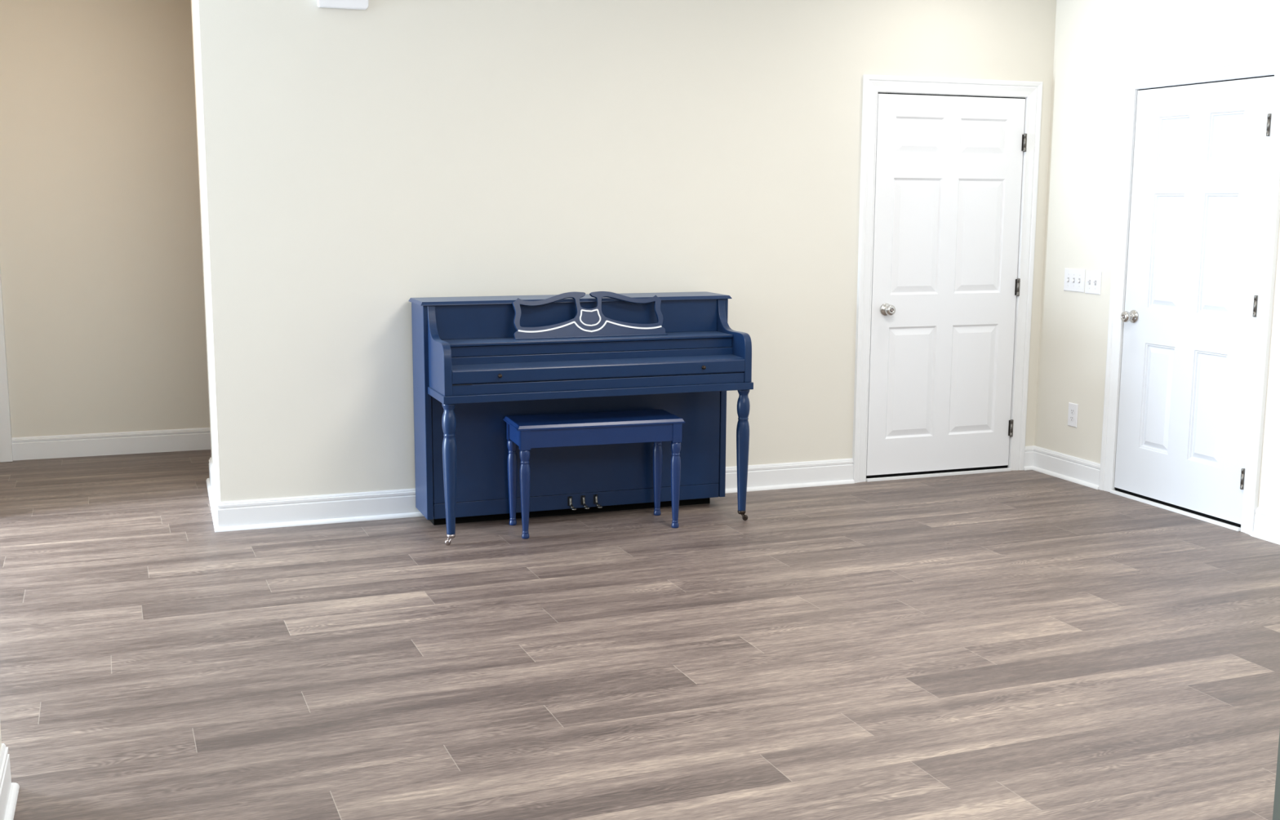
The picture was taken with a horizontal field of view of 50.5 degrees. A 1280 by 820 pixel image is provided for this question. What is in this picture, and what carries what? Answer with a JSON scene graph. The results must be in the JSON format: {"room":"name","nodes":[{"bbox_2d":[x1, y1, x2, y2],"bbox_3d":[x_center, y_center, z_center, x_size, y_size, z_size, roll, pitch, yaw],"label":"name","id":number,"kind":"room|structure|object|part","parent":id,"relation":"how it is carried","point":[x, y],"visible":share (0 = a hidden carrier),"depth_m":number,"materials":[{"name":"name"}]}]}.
{"room":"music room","nodes":[
{"label":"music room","id":0,"kind":"room"},
{"bbox_2d":[0,726,1,750],"bbox_3d":[-0.576,0.081,0.290,0.140,2.740,6.300,-3,9,-20],"label":"wall","id":1,"kind":"structure","parent":0,"point":[0,726],"depth_m":3.41,"materials":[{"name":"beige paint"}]},
{"bbox_2d":[0,743,19,819],"bbox_3d":[-0.587,1.368,0.505,0.202,0.132,6.331,-3,9,-20],"label":"baseboard","id":2,"kind":"structure","parent":1,"relation":"attached to","point":[9,792],"depth_m":3.35,"materials":[{"name":"white paint"}]},
{"bbox_2d":[0,0,209,437],"bbox_3d":[-2.585,-1.130,8.042,4.250,2.740,0.150,-3,9,-20],"label":"wall","id":3,"kind":"structure","parent":0,"point":[101,253],"depth_m":7.77,"materials":[{"name":"beige paint"}]},
{"bbox_2d":[0,267,13,462],"bbox_3d":[-3.633,-0.758,7.599,0.095,2.130,0.050,-3,9,-20],"label":"trim","id":4,"kind":"structure","parent":3,"relation":"attached to","point":[6,439],"depth_m":7.70,"materials":[{"name":"white paint"}]},
{"bbox_2d":[12,427,210,461],"bbox_3d":[-2.155,0.149,8.315,3.080,0.132,0.014,-3,9,-20],"label":"baseboard","id":5,"kind":"structure","parent":3,"relation":"attached to","point":[26,448],"depth_m":7.96,"materials":[{"name":"white paint"}]},
{"bbox_2d":[191,0,217,488],"bbox_3d":[-1.158,-0.951,6.927,2.055,2.740,0.960,-3,9,-20],"label":"wall","id":6,"kind":"structure","parent":0,"point":[193,2],"depth_m":6.60,"materials":[{"name":"beige paint"}]},
{"bbox_2d":[196,0,1056,502],"bbox_3d":[0.140,-0.926,6.807,4.409,2.740,0.170,-3,9,-20],"label":"wall","id":7,"kind":"structure","parent":0,"point":[359,164],"depth_m":6.42,"materials":[{"name":"beige paint"}]},
{"bbox_2d":[316,0,368,9],"bbox_3d":[-1.315,-1.855,6.001,0.220,0.150,0.042,-3,9,-20],"label":"door chime","id":8,"kind":"object","parent":7,"relation":"attached to","point":[344,4],"visible":1,"depth_m":6.00,"materials":[{"name":"white plastic"}]},
{"bbox_2d":[205,457,854,532],"bbox_3d":[-0.594,0.322,7.246,3.276,0.132,1.192,-3,9,-20],"label":"baseboard","id":9,"kind":"structure","parent":7,"relation":"attached to","point":[266,513],"depth_m":6.39,"materials":[{"name":"white paint"}]},
{"bbox_2d":[866,467,1011,482],"bbox_3d":[1.651,0.356,7.470,0.916,0.016,0.019,-3,9,-20],"label":"trim","id":10,"kind":"structure","parent":7,"relation":"attached to","point":[953,473],"depth_m":7.46,"materials":[{"name":"white paint"}]},
{"bbox_2d":[866,92,1026,478],"bbox_3d":[1.660,-0.649,7.309,0.921,2.051,0.105,-3,9,-20],"label":"door","id":11,"kind":"structure","parent":7,"relation":"in","point":[945,283],"depth_m":7.32,"materials":[{"name":"white paint"}]},
{"bbox_3d":[1.316,-0.530,7.181,0.067,0.067,0.068,-3,9,-20],"label":"handle","id":12,"kind":"part","parent":11,"relation":"part of","materials":[{"name":"silver metal"}]},
{"bbox_2d":[852,74,1042,483],"bbox_3d":[1.640,-0.698,7.349,1.086,2.136,0.113,-3,9,-20],"label":"trim","id":13,"kind":"structure","parent":7,"relation":"attached to","point":[1032,91],"depth_m":7.25,"materials":[{"name":"white paint"}]},
{"bbox_2d":[0,449,1279,819],"bbox_3d":[-0.955,0.952,3.603,10.544,0.001,11.444,-3,9,-20],"label":"floor","id":14,"kind":"structure","parent":0,"point":[1016,645],"depth_m":4.52,"materials":[{"name":"brown wood"}]},
{"bbox_2d":[408,291,753,545],"bbox_3d":[-0.260,-0.014,6.337,1.510,1.077,0.616,-3,9,-20],"label":"upright piano","id":15,"kind":"object","parent":14,"relation":"on","point":[478,362],"visible":1,"depth_m":6.25,"materials":[{"name":"blue paint"}]},
{"bbox_3d":[-1.001,-0.002,6.247,0.030,0.978,0.272,-3,9,-20],"label":"panel","id":16,"kind":"part","parent":15,"relation":"part of","materials":[{"name":"blue paint"}]},
{"bbox_3d":[-0.875,-0.263,5.932,0.035,0.364,0.327,-3,9,-20],"label":"arm","id":17,"kind":"part","parent":15,"relation":"part of","materials":[{"name":"blue paint"}]},
{"bbox_3d":[-0.825,0.256,5.891,0.062,0.580,0.062,-3,9,-20],"label":"leg","id":18,"kind":"part","parent":15,"relation":"part of","materials":[{"name":"blue paint"}]},
{"bbox_3d":[-0.315,-0.528,6.413,1.510,0.016,0.287,-3,9,-20],"label":"lid","id":19,"kind":"part","parent":15,"relation":"part of","materials":[{"name":"blue paint"}]},
{"bbox_3d":[-0.278,0.126,6.406,1.417,0.540,0.019,-3,9,-20],"label":"panel","id":20,"kind":"part","parent":15,"relation":"part of","materials":[{"name":"blue paint"}]},
{"bbox_3d":[-0.363,-0.060,6.613,1.424,0.968,0.020,-3,9,-20],"label":"panel","id":21,"kind":"part","parent":15,"relation":"part of","materials":[{"name":"blue paint"}]},
{"bbox_3d":[-0.276,-0.427,6.323,1.424,0.154,0.022,-3,9,-20],"label":"panel","id":22,"kind":"part","parent":15,"relation":"part of","materials":[{"name":"blue paint"}]},
{"bbox_3d":[-0.279,0.429,6.453,1.417,0.070,0.019,-3,9,-20],"label":"rail","id":23,"kind":"part","parent":15,"relation":"part of","materials":[{"name":"blue paint"}]},
{"bbox_2d":[441,331,733,346],"bbox_3d":[-0.239,-0.328,6.237,1.374,0.013,0.197,-3,9,-20],"label":"shelf","id":24,"kind":"object","parent":15,"relation":"attached to","point":[584,339],"depth_m":6.19,"materials":[{"name":"blue paint"}]},
{"bbox_3d":[-0.240,-0.298,6.243,1.372,0.043,0.174,-3,9,-20],"label":"fallboard rail","id":25,"kind":"part","parent":15,"relation":"part of","materials":[{"name":"blue paint"}]},
{"bbox_3d":[0.362,-0.073,6.747,0.030,0.978,0.272,-3,9,-20],"label":"panel","id":26,"kind":"part","parent":15,"relation":"part of","materials":[{"name":"blue paint"}]},
{"bbox_3d":[0.446,-0.332,6.416,0.035,0.364,0.327,-3,9,-20],"label":"arm","id":27,"kind":"part","parent":15,"relation":"part of","materials":[{"name":"blue paint"}]},
{"bbox_3d":[0.482,0.187,6.370,0.062,0.580,0.062,-3,9,-20],"label":"leg","id":28,"kind":"part","parent":15,"relation":"part of","materials":[{"name":"blue paint"}]},
{"bbox_2d":[502,409,684,539],"bbox_3d":[-0.213,0.286,6.250,0.778,0.512,0.312,-3,9,-17],"label":"piano bench","id":29,"kind":"object","parent":14,"relation":"on","point":[655,426],"visible":1,"depth_m":6.14,"materials":[{"name":"blue paint"}]},
{"bbox_3d":[-0.589,0.292,6.270,0.046,0.491,0.046,-3,9,-17],"label":"leg","id":30,"kind":"part","parent":29,"relation":"part of","materials":[{"name":"blue paint"}]},
{"bbox_3d":[-0.510,0.331,6.021,0.046,0.491,0.046,-3,9,-17],"label":"leg","id":31,"kind":"part","parent":29,"relation":"part of","materials":[{"name":"blue paint"}]},
{"bbox_3d":[-0.212,0.043,6.212,0.778,0.021,0.312,-3,9,-17],"label":"seat","id":32,"kind":"part","parent":29,"relation":"part of","materials":[{"name":"blue paint"}]},
{"bbox_3d":[0.084,0.262,6.481,0.046,0.491,0.046,-3,9,-17],"label":"leg","id":33,"kind":"part","parent":29,"relation":"part of","materials":[{"name":"blue paint"}]},
{"bbox_3d":[0.163,0.301,6.232,0.046,0.491,0.046,-3,9,-17],"label":"leg","id":34,"kind":"part","parent":29,"relation":"part of","materials":[{"name":"blue paint"}]},
{"bbox_2d":[1034,0,1279,513],"bbox_3d":[3.849,-0.385,3.425,0.170,2.740,9.170,-3,9,-20],"label":"wall","id":35,"kind":"structure","parent":0,"point":[1097,42],"depth_m":7.09,"materials":[{"name":"beige paint"}]},
{"bbox_2d":[1023,445,1100,489],"bbox_3d":[2.296,0.311,7.399,0.079,0.132,0.590,-3,9,-20],"label":"baseboard","id":36,"kind":"structure","parent":35,"relation":"attached to","point":[1082,472],"depth_m":7.42,"materials":[{"name":"white paint"}]},
{"bbox_2d":[1067,402,1078,427],"bbox_3d":[2.339,0.027,7.341,0.009,0.127,0.077,-3,9,-20],"label":"wall outlet","id":37,"kind":"object","parent":35,"relation":"attached to","point":[1073,407],"visible":1,"depth_m":7.33,"materials":[{"name":"white plastic"}]},
{"bbox_2d":[1063,267,1085,293],"bbox_3d":[2.322,-0.696,7.271,0.018,0.122,0.168,-3,9,-20],"label":"light switch","id":38,"kind":"object","parent":35,"relation":"attached to","point":[1074,278],"visible":1,"depth_m":7.26,"materials":[{"name":"white plastic"}]},
{"bbox_2d":[1084,271,1102,294],"bbox_3d":[2.375,-0.670,7.130,0.018,0.120,0.123,-3,9,-20],"label":"light switch","id":39,"kind":"object","parent":35,"relation":"attached to","point":[1093,278],"visible":1,"depth_m":7.12,"materials":[{"name":"white plastic"}]},
{"bbox_2d":[1110,489,1240,531],"bbox_3d":[2.607,0.487,6.657,0.019,0.016,0.883,-3,9,-20],"label":"trim","id":40,"kind":"structure","parent":35,"relation":"attached to","point":[1115,492],"depth_m":6.61,"materials":[{"name":"white paint"}]},
{"bbox_2d":[1098,53,1279,535],"bbox_3d":[2.654,-0.563,6.510,0.113,2.136,1.053,-3,9,-20],"label":"trim","id":41,"kind":"structure","parent":35,"relation":"attached to","point":[1268,64],"depth_m":6.29,"materials":[{"name":"white paint"}]},
{"bbox_2d":[1114,75,1274,528],"bbox_3d":[2.607,-0.518,6.496,0.105,2.051,0.888,-3,9,-20],"label":"door","id":42,"kind":"structure","parent":35,"relation":"in","point":[1199,177],"depth_m":6.46,"materials":[{"name":"white paint"}]},
{"bbox_3d":[2.464,-0.471,6.845,0.068,0.067,0.067,-3,9,-20],"label":"handle","id":43,"kind":"part","parent":42,"relation":"part of","materials":[{"name":"silver metal"}]},
{"bbox_2d":[1250,506,1279,545],"bbox_3d":[4.064,1.041,2.751,0.031,0.132,7.357,-3,9,-20],"label":"baseboard","id":44,"kind":"structure","parent":35,"relation":"attached to","point":[1267,522],"depth_m":6.09,"materials":[{"name":"white paint"}]},
{"bbox_2d":[1272,731,1279,819],"bbox_3d":[1.110,0.680,2.154,0.146,1.000,0.129,-3,9,-20],"label":"wall","id":45,"kind":"structure","parent":0,"point":[1276,815],"depth_m":2.17,"materials":[{"name":"grey paint"}]}
]}

